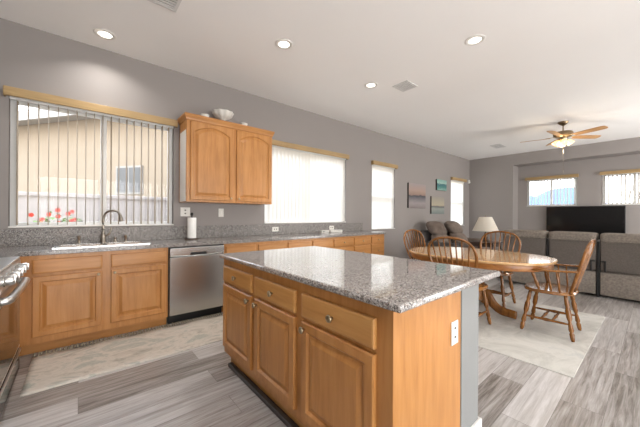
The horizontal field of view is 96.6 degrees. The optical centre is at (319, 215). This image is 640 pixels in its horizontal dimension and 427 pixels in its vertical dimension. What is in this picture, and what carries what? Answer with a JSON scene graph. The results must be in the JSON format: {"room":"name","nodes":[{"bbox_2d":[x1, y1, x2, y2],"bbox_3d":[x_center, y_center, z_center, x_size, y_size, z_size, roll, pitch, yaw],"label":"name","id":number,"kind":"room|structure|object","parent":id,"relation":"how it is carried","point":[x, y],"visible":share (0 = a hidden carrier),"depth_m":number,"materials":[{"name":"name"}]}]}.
{"room":"kitchen","nodes":[
{"label":"kitchen","id":0,"kind":"room"},
{"bbox_2d":[0,18,469,258],"bbox_3d":[0.947,-0.319,6.264,11.890,3.128,0.150,0,0,-40],"label":"wall","id":1,"kind":"structure","parent":0,"point":[32,59],"depth_m":4.02,"materials":[{"name":"paint"}]},
{"bbox_2d":[8,100,173,227],"bbox_3d":[-2.523,-0.524,3.311,1.475,1.301,0.142,0,0,-40],"label":"window","id":2,"kind":"structure","parent":1,"relation":"in","point":[13,104],"depth_m":3.25,"materials":[{"name":"white plastic"}]},
{"bbox_2d":[3,85,177,224],"bbox_3d":[-2.483,-0.568,3.264,1.535,1.343,0.136,0,0,-40],"label":"vertical blind","id":3,"kind":"object","parent":2,"relation":"attached to","point":[17,94],"visible":1,"depth_m":3.17,"materials":[{"name":"white plastic"}]},
{"bbox_2d":[0,223,362,246],"bbox_3d":[-1.257,0.233,4.291,5.678,0.170,0.020,0,0,-40],"label":"backsplash","id":4,"kind":"structure","parent":1,"relation":"attached to","point":[8,237],"depth_m":3.52,"materials":[{"name":"stone"}]},
{"bbox_2d":[180,207,189,215],"bbox_3d":[-1.811,-0.045,3.832,0.120,0.120,0.008,0,0,-40],"label":"wall plate","id":5,"kind":"object","parent":1,"relation":"attached to","point":[184,211],"visible":1,"depth_m":3.83,"materials":[{"name":"white plastic"}]},
{"bbox_2d":[218,209,223,216],"bbox_3d":[-1.438,-0.036,4.145,0.075,0.120,0.011,0,0,-40],"label":"wall plate","id":6,"kind":"object","parent":1,"relation":"attached to","point":[220,211],"visible":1,"depth_m":4.14,"materials":[{"name":"white plastic"}]},
{"bbox_2d":[177,112,274,204],"bbox_3d":[-1.281,-0.716,4.029,1.267,1.097,0.383,0,0,-40],"label":"upper cabinet","id":7,"kind":"object","parent":1,"relation":"attached to","point":[221,161],"visible":1,"depth_m":3.81,"materials":[{"name":"brown wood"}]},
{"bbox_2d":[212,109,233,120],"bbox_3d":[-1.349,-1.345,3.960,0.286,0.160,0.298,0,0,-40],"label":"scalloped bowl","id":8,"kind":"object","parent":7,"relation":"on","point":[221,114],"visible":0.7,"depth_m":3.88,"materials":[{"name":"white ceramic"}]},
{"bbox_2d":[264,221,342,223],"bbox_3d":[-0.222,-0.511,5.255,1.860,1.301,0.142,0,0,-40],"label":"window","id":9,"kind":"structure","parent":1,"relation":"in","point":[316,221],"depth_m":5.16,"materials":[{"name":"white plastic"}]},
{"bbox_2d":[264,139,348,221],"bbox_3d":[-0.177,-0.554,5.202,1.920,1.343,0.118,0,0,-40],"label":"vertical blind","id":10,"kind":"object","parent":1,"relation":"attached to","point":[308,183],"visible":0.79,"depth_m":5.16,"materials":[{"name":"white plastic"}]},
{"bbox_2d":[371,160,397,228],"bbox_3d":[1.489,-0.453,6.607,0.920,1.508,0.115,0,0,-40],"label":"vertical blind","id":11,"kind":"object","parent":1,"relation":"attached to","point":[382,172],"visible":0.96,"depth_m":6.63,"materials":[{"name":"white plastic"}]},
{"bbox_2d":[407,183,425,207],"bbox_3d":[2.539,-0.505,7.481,0.810,0.640,0.044,0,0,-40],"label":"picture","id":12,"kind":"object","parent":1,"relation":"attached to","point":[416,193],"visible":1,"depth_m":7.43,"materials":[{"name":"paint"}]},
{"bbox_2d":[430,196,443,213],"bbox_3d":[3.370,-0.286,8.184,0.730,0.490,0.044,0,0,-40],"label":"picture","id":13,"kind":"object","parent":1,"relation":"attached to","point":[436,203],"visible":1,"depth_m":8.11,"materials":[{"name":"paint"}]},
{"bbox_2d":[436,179,446,190],"bbox_3d":[3.541,-0.875,8.326,0.570,0.310,0.044,0,0,-40],"label":"picture","id":14,"kind":"object","parent":1,"relation":"attached to","point":[441,185],"visible":1,"depth_m":8.29,"materials":[{"name":"teal paint"}]},
{"bbox_2d":[451,177,466,224],"bbox_3d":[4.391,-0.431,9.060,1.000,1.478,0.115,0,0,-40],"label":"vertical blind","id":15,"kind":"object","parent":1,"relation":"attached to","point":[457,184],"visible":0.88,"depth_m":9.12,"materials":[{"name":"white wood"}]},
{"bbox_2d":[0,0,639,159],"bbox_3d":[3.347,-1.944,3.513,12.090,0.150,7.460,0,0,-40],"label":"ceiling","id":16,"kind":"structure","parent":0,"point":[538,65],"depth_m":3.35,"materials":[{"name":"paint"}]},
{"bbox_2d":[93,28,116,39],"bbox_3d":[-2.257,-1.897,2.993,0.196,0.008,0.196,0,0,-40],"label":"recessed light","id":17,"kind":"object","parent":16,"relation":"in","point":[105,34],"visible":1,"depth_m":2.99,"materials":[{"name":"white glass"}]},
{"bbox_2d":[147,0,181,11],"bbox_3d":[-1.359,-1.891,2.443,0.300,0.010,0.300,0,0,-40],"label":"ceiling vent","id":18,"kind":"object","parent":16,"relation":"in","point":[172,5],"visible":1,"depth_m":2.54,"materials":[{"name":"white metal"}]},
{"bbox_2d":[275,39,292,49],"bbox_3d":[-0.397,-1.886,3.147,0.196,0.008,0.196,0,0,-40],"label":"recessed light","id":19,"kind":"object","parent":16,"relation":"in","point":[284,44],"visible":1,"depth_m":3.14,"materials":[{"name":"white glass"}]},
{"bbox_2d":[364,82,377,87],"bbox_3d":[0.738,-1.880,4.123,0.196,0.008,0.196,0,0,-40],"label":"recessed light","id":20,"kind":"object","parent":16,"relation":"in","point":[369,84],"visible":1,"depth_m":4.12,"materials":[{"name":"white glass"}]},
{"bbox_2d":[392,80,417,91],"bbox_3d":[1.238,-1.876,4.149,0.270,0.010,0.250,0,0,-40],"label":"ceiling vent","id":21,"kind":"object","parent":16,"relation":"in","point":[406,85],"visible":1,"depth_m":4.14,"materials":[{"name":"white metal"}]},
{"bbox_2d":[465,34,485,45],"bbox_3d":[1.662,-1.875,3.055,0.196,0.008,0.196,0,0,-40],"label":"recessed light","id":22,"kind":"object","parent":16,"relation":"in","point":[475,39],"visible":1,"depth_m":3.04,"materials":[{"name":"white glass"}]},
{"bbox_2d":[490,144,505,147],"bbox_3d":[4.784,-1.856,7.660,0.470,0.010,0.250,0,0,-40],"label":"ceiling vent","id":23,"kind":"object","parent":16,"relation":"in","point":[495,145],"visible":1,"depth_m":7.68,"materials":[{"name":"white metal"}]},
{"bbox_2d":[520,121,607,171],"bbox_3d":[4.810,-1.356,5.678,1.328,1.010,1.345,0,0,-40],"label":"ceiling fan","id":24,"kind":"object","parent":16,"relation":"hanging from","point":[563,135],"visible":1,"depth_m":5.61,"materials":[{"name":"brown wood"}]},
{"bbox_2d":[0,278,639,426],"bbox_3d":[3.328,1.319,3.513,12.090,0.120,7.460,0,0,-40],"label":"floor","id":25,"kind":"structure","parent":0,"point":[195,387],"depth_m":2.00,"materials":[{"name":"grey wood"}]},
{"bbox_2d":[0,256,29,416],"bbox_3d":[-2.222,0.753,1.628,0.750,0.948,0.760,0,0,-40],"label":"range","id":26,"kind":"object","parent":25,"relation":"on","point":[12,269],"visible":1,"depth_m":1.76,"materials":[{"name":"metal"}]},
{"bbox_2d":[0,256,19,272],"bbox_3d":[-2.244,0.314,1.607,0.685,0.017,0.760,0,0,-40],"label":"cooktop","id":27,"kind":"object","parent":26,"relation":"in","point":[6,263],"depth_m":1.87,"materials":[{"name":"silver metal"}]},
{"bbox_2d":[19,247,167,355],"bbox_3d":[-2.308,0.790,2.998,1.162,0.873,0.643,0,0,-40],"label":"base cabinet","id":28,"kind":"object","parent":25,"relation":"on","point":[72,298],"visible":0.92,"depth_m":2.73,"materials":[{"name":"brown wood"}]},
{"bbox_2d":[0,223,385,257],"bbox_3d":[-0.926,0.255,3.908,5.688,0.210,1.033,0,0,-40],"label":"countertop","id":29,"kind":"structure","parent":28,"relation":"on","point":[13,242],"depth_m":3.44,"materials":[{"name":"stone"}]},
{"bbox_2d":[52,240,149,248],"bbox_3d":[-2.308,0.396,3.046,0.790,0.182,0.430,0,0,-40],"label":"sink","id":30,"kind":"object","parent":29,"relation":"in","point":[56,246],"visible":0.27,"depth_m":3.05,"materials":[{"name":"white ceramic"}]},
{"bbox_2d":[100,209,122,242],"bbox_3d":[-2.333,0.119,3.191,0.230,0.370,0.059,0,0,-10],"label":"kitchen faucet","id":31,"kind":"object","parent":29,"relation":"on","point":[103,236],"visible":1,"depth_m":3.18,"materials":[{"name":"silver metal"}]},
{"bbox_2d":[185,213,198,239],"bbox_3d":[-1.672,0.141,3.720,0.169,0.350,0.170,0,0,-40],"label":"paper towel holder","id":32,"kind":"object","parent":29,"relation":"on","point":[191,222],"visible":0.99,"depth_m":3.68,"materials":[{"name":"white paper"}]},
{"bbox_2d":[272,227,278,231],"bbox_3d":[-0.737,0.231,4.713,0.120,0.075,0.008,0,0,-40],"label":"wall plate","id":33,"kind":"object","parent":29,"relation":"attached to","point":[273,228],"visible":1,"depth_m":4.71,"materials":[{"name":"white plastic"}]},
{"bbox_2d":[20,312,222,396],"bbox_3d":[-1.394,1.215,2.943,2.280,0.044,0.756,0,0,-40],"label":"runner rug","id":34,"kind":"object","parent":25,"relation":"on","point":[49,370],"visible":0.75,"depth_m":2.53,"materials":[{"name":"beige fabric"}]},
{"bbox_2d":[168,244,223,323],"bbox_3d":[-1.615,0.795,3.572,0.620,0.872,0.604,0,0,-40],"label":"dishwasher","id":35,"kind":"object","parent":25,"relation":"on","point":[195,273],"visible":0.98,"depth_m":3.33,"materials":[{"name":"silver metal"}]},
{"bbox_2d":[222,242,256,311],"bbox_3d":[-1.208,0.797,3.928,0.448,0.873,0.643,0,0,-40],"label":"base cabinet","id":36,"kind":"object","parent":25,"relation":"on","point":[250,246],"visible":0.18,"depth_m":3.69,"materials":[{"name":"brown wood"}]},
{"bbox_2d":[257,240,286,250],"bbox_3d":[-0.851,0.799,4.229,0.485,0.873,0.643,0,0,-40],"label":"base cabinet","id":37,"kind":"object","parent":25,"relation":"on","point":[266,245],"visible":0.2,"depth_m":4.00,"materials":[{"name":"brown wood"}]},
{"bbox_2d":[287,239,310,247],"bbox_3d":[-0.489,0.801,4.535,0.465,0.873,0.643,0,0,-40],"label":"base cabinet","id":38,"kind":"object","parent":25,"relation":"on","point":[298,242],"visible":0.2,"depth_m":4.30,"materials":[{"name":"brown wood"}]},
{"bbox_2d":[311,237,332,247],"bbox_3d":[-0.137,0.803,4.832,0.455,0.873,0.643,0,0,-40],"label":"base cabinet","id":39,"kind":"object","parent":25,"relation":"on","point":[320,242],"visible":0.14,"depth_m":4.61,"materials":[{"name":"brown wood"}]},
{"bbox_2d":[223,259,460,426],"bbox_3d":[-0.049,0.799,1.902,0.636,0.881,1.673,0,0,-40],"label":"kitchen island","id":40,"kind":"object","parent":25,"relation":"on","point":[315,357],"visible":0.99,"depth_m":1.38,"materials":[{"name":"brown wood"}]},
{"bbox_2d":[219,246,499,312],"bbox_3d":[0.116,0.342,2.030,1.024,0.033,1.755,0,0,-40],"label":"island countertop","id":41,"kind":"structure","parent":40,"relation":"on","point":[395,284],"depth_m":1.60,"materials":[{"name":"stone"}]},
{"bbox_2d":[451,319,457,345],"bbox_3d":[0.673,0.586,1.425,0.070,0.115,0.006,0,0,-40],"label":"electrical outlet","id":42,"kind":"object","parent":40,"relation":"attached to","point":[454,322],"depth_m":1.42,"materials":[{"name":"white plastic"}]},
{"bbox_2d":[333,236,352,250],"bbox_3d":[0.226,0.805,5.139,0.495,0.873,0.643,0,0,-40],"label":"base cabinet","id":43,"kind":"object","parent":25,"relation":"on","point":[342,243],"visible":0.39,"depth_m":4.92,"materials":[{"name":"brown wood"}]},
{"bbox_2d":[353,235,369,252],"bbox_3d":[0.596,0.807,5.452,0.475,0.873,0.643,0,0,-40],"label":"base cabinet","id":44,"kind":"object","parent":25,"relation":"on","point":[361,243],"visible":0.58,"depth_m":5.22,"materials":[{"name":"brown wood"}]},
{"bbox_2d":[370,234,383,254],"bbox_3d":[0.938,0.809,5.741,0.420,0.873,0.643,0,0,-40],"label":"base cabinet","id":45,"kind":"object","parent":25,"relation":"on","point":[376,241],"visible":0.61,"depth_m":5.50,"materials":[{"name":"brown wood"}]},
{"bbox_2d":[416,221,491,260],"bbox_3d":[3.529,0.692,7.424,2.140,1.076,1.186,0,0,-40],"label":"reclining loveseat","id":46,"kind":"object","parent":25,"relation":"on","point":[453,228],"visible":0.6,"depth_m":7.24,"materials":[{"name":"fabric"}]},
{"bbox_2d":[426,221,451,242],"bbox_3d":[3.036,0.487,7.279,0.618,0.667,0.534,0,0,-40],"label":"cushion","id":47,"kind":"object","parent":46,"relation":"on","point":[435,229],"depth_m":7.16,"materials":[{"name":"fabric"}]},
{"bbox_2d":[444,221,467,244],"bbox_3d":[3.777,0.489,7.905,0.601,0.668,0.543,0,0,-40],"label":"cushion","id":48,"kind":"object","parent":46,"relation":"on","point":[453,228],"depth_m":7.76,"materials":[{"name":"fabric"}]},
{"bbox_2d":[462,243,489,248],"bbox_3d":[4.090,0.823,7.534,0.586,0.203,0.629,0,0,-40],"label":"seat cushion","id":49,"kind":"object","parent":46,"relation":"on","point":[476,247],"depth_m":7.27,"materials":[{"name":"fabric"}]},
{"bbox_2d":[468,240,502,249],"bbox_3d":[3.770,0.929,6.502,0.600,0.665,0.520,0,0,-40],"label":"end table","id":50,"kind":"object","parent":25,"relation":"on","point":[475,242],"visible":0.34,"depth_m":6.37,"materials":[{"name":"brown wood"}]},
{"bbox_2d":[472,216,498,241],"bbox_3d":[3.773,0.301,6.502,0.536,0.590,0.536,0,0,-40],"label":"table lamp","id":51,"kind":"object","parent":50,"relation":"on","point":[486,224],"visible":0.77,"depth_m":6.36,"materials":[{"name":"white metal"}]},
{"bbox_2d":[478,295,604,377],"bbox_3d":[1.872,1.245,3.853,2.055,0.009,2.640,0,0,-40],"label":"area rug","id":52,"kind":"object","parent":25,"relation":"on","point":[543,344],"visible":0.41,"depth_m":2.90,"materials":[{"name":"beige fabric"}]},
{"bbox_2d":[403,229,425,260],"bbox_3d":[1.673,0.733,4.467,0.548,1.012,0.575,0,0,-36],"label":"dining chair","id":53,"kind":"object","parent":52,"relation":"on","point":[412,230],"visible":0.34,"depth_m":4.62,"materials":[{"name":"brown wood"}]},
{"bbox_2d":[427,236,491,324],"bbox_3d":[1.587,0.733,3.230,0.575,1.012,0.548,0,0,-40],"label":"dining chair","id":54,"kind":"object","parent":52,"relation":"on","point":[482,286],"visible":0.49,"depth_m":3.10,"materials":[{"name":"brown wood"}]},
{"bbox_2d":[409,247,557,318],"bbox_3d":[2.024,0.868,3.750,1.250,0.738,1.700,0,0,-40],"label":"dining table","id":55,"kind":"object","parent":52,"relation":"on","point":[488,259],"visible":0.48,"depth_m":3.40,"materials":[{"name":"brown wood"}]},
{"bbox_2d":[480,231,520,307],"bbox_3d":[2.501,0.738,4.100,0.575,1.012,0.548,0,0,-40],"label":"dining chair","id":56,"kind":"object","parent":52,"relation":"on","point":[502,273],"visible":0.59,"depth_m":4.03,"materials":[{"name":"brown wood"}]},
{"bbox_2d":[520,239,595,341],"bbox_3d":[2.549,0.738,3.054,0.603,1.012,0.575,0,0,-41],"label":"armchair","id":57,"kind":"object","parent":52,"relation":"on","point":[547,287],"visible":0.92,"depth_m":3.00,"materials":[{"name":"brown wood"}]},
{"bbox_2d":[496,229,639,300],"bbox_3d":[4.440,0.770,4.930,1.007,0.991,2.325,0,0,-40],"label":"reclining sofa","id":58,"kind":"object","parent":25,"relation":"on","point":[613,267],"visible":0.78,"depth_m":4.45,"materials":[{"name":"fabric"}]},
{"bbox_2d":[503,229,548,238],"bbox_3d":[3.776,0.341,5.232,0.375,0.141,0.655,0,0,-40],"label":"cushion","id":59,"kind":"object","parent":58,"relation":"on","point":[522,234],"depth_m":5.07,"materials":[{"name":"grey fabric"}]},
{"bbox_2d":[549,231,598,240],"bbox_3d":[4.200,0.344,4.731,0.376,0.141,0.596,0,0,-40],"label":"cushion","id":60,"kind":"object","parent":58,"relation":"on","point":[553,235],"depth_m":4.60,"materials":[{"name":"grey fabric"}]},
{"bbox_2d":[600,233,639,243],"bbox_3d":[4.626,0.346,4.226,0.379,0.141,0.667,0,0,-40],"label":"cushion","id":61,"kind":"object","parent":58,"relation":"on","point":[605,238],"depth_m":4.20,"materials":[{"name":"grey fabric"}]},
{"bbox_2d":[460,284,478,426],"bbox_3d":[0.275,0.801,2.189,0.217,0.881,1.678,0,0,-40],"label":"wall","id":62,"kind":"structure","parent":0,"point":[469,296],"depth_m":1.54,"materials":[{"name":"grey paint"}]},
{"bbox_2d":[471,417,481,426],"bbox_3d":[0.315,1.194,2.214,0.150,0.095,1.693,0,0,-40],"label":"baseboard","id":63,"kind":"structure","parent":62,"relation":"attached to","point":[478,423],"depth_m":1.59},
{"bbox_2d":[513,165,517,229],"bbox_3d":[6.023,-0.176,8.879,0.460,2.900,0.120,0,0,-40],"label":"wall","id":64,"kind":"structure","parent":0,"point":[515,168],"depth_m":8.82,"materials":[{"name":"paint"}]},
{"bbox_2d":[469,137,639,249],"bbox_3d":[7.346,-0.282,6.926,0.040,3.128,7.100,0,0,-40],"label":"wall","id":65,"kind":"structure","parent":0,"point":[491,178],"depth_m":8.89,"materials":[{"name":"paint"}]},
{"bbox_2d":[514,151,639,166],"bbox_3d":[7.372,-1.568,7.292,0.460,0.100,4.035,0,0,-40],"label":"niche","id":66,"kind":"object","parent":65,"relation":"in","point":[635,152],"visible":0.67,"depth_m":7.64,"materials":[{"name":"paint"}]},
{"bbox_2d":[518,154,639,240],"bbox_3d":[7.597,-0.167,7.489,0.150,2.900,4.275,0,0,-40],"label":"wall","id":67,"kind":"structure","parent":0,"point":[589,181],"depth_m":7.83,"materials":[{"name":"paint"}]},
{"bbox_2d":[527,178,576,205],"bbox_3d":[6.808,-0.676,8.401,0.142,0.811,1.170,0,0,-40],"label":"window","id":68,"kind":"structure","parent":67,"relation":"in","point":[528,184],"depth_m":8.40,"materials":[{"name":"white plastic"}]},
{"bbox_2d":[525,174,578,204],"bbox_3d":[6.760,-0.720,8.360,0.132,0.853,1.230,0,0,-40],"label":"vertical blind","id":69,"kind":"object","parent":68,"relation":"attached to","point":[570,176],"visible":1,"depth_m":8.26,"materials":[{"name":"white plastic"}]},
{"bbox_2d":[546,206,625,238],"bbox_3d":[7.181,0.196,7.775,0.110,0.880,1.583,0,0,-40],"label":"television","id":70,"kind":"object","parent":67,"relation":"attached to","point":[597,219],"visible":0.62,"depth_m":7.67,"materials":[{"name":"black plastic"}]},
{"bbox_2d":[602,173,639,204],"bbox_3d":[7.874,-0.670,7.138,0.142,0.811,1.165,0,0,-40],"label":"window","id":71,"kind":"structure","parent":67,"relation":"in","point":[636,173],"depth_m":7.39,"materials":[{"name":"white plastic"}]},
{"bbox_2d":[600,169,639,203],"bbox_3d":[7.827,-0.714,7.098,0.132,0.853,1.225,0,0,-40],"label":"vertical blind","id":72,"kind":"object","parent":71,"relation":"attached to","point":[631,171],"visible":1,"depth_m":7.29,"materials":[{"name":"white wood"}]},
{"label":"outside","id":73,"kind":"structure","parent":0,"visible":0},
{"bbox_3d":[22.906,1.621,19.363,120.000,0.200,80.000,0,0,-40],"label":"ground","id":74,"kind":"structure","parent":73,"visible":0},
{"bbox_2d":[29,208,82,221],"bbox_3d":[-3.675,0.634,4.022,0.654,1.473,0.503,0,0,-40],"label":"bush","id":75,"kind":"object","parent":74,"relation":"on","point":[56,209],"visible":0.09,"depth_m":3.95,"materials":[{"name":"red plant"}]},
{"bbox_2d":[18,191,166,221],"bbox_3d":[-2.795,0.544,5.627,15.000,1.760,0.260,0,0,-40],"label":"wall","id":76,"kind":"structure","parent":74,"relation":"on","point":[92,203],"depth_m":4.63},
{"bbox_2d":[18,109,166,196],"bbox_3d":[-11.017,-1.623,12.046,20.000,5.900,7.220,0,0,14],"label":"house","id":77,"kind":"structure","parent":74,"relation":"on","point":[83,131],"depth_m":7.82,"materials":[{"name":"paint"}]},
{"bbox_2d":[530,187,606,204],"bbox_3d":[65.112,-2.568,48.461,38.000,8.957,110.000,0,0,-40],"label":"hills","id":78,"kind":"structure","parent":74,"relation":"on","point":[534,200],"depth_m":60.97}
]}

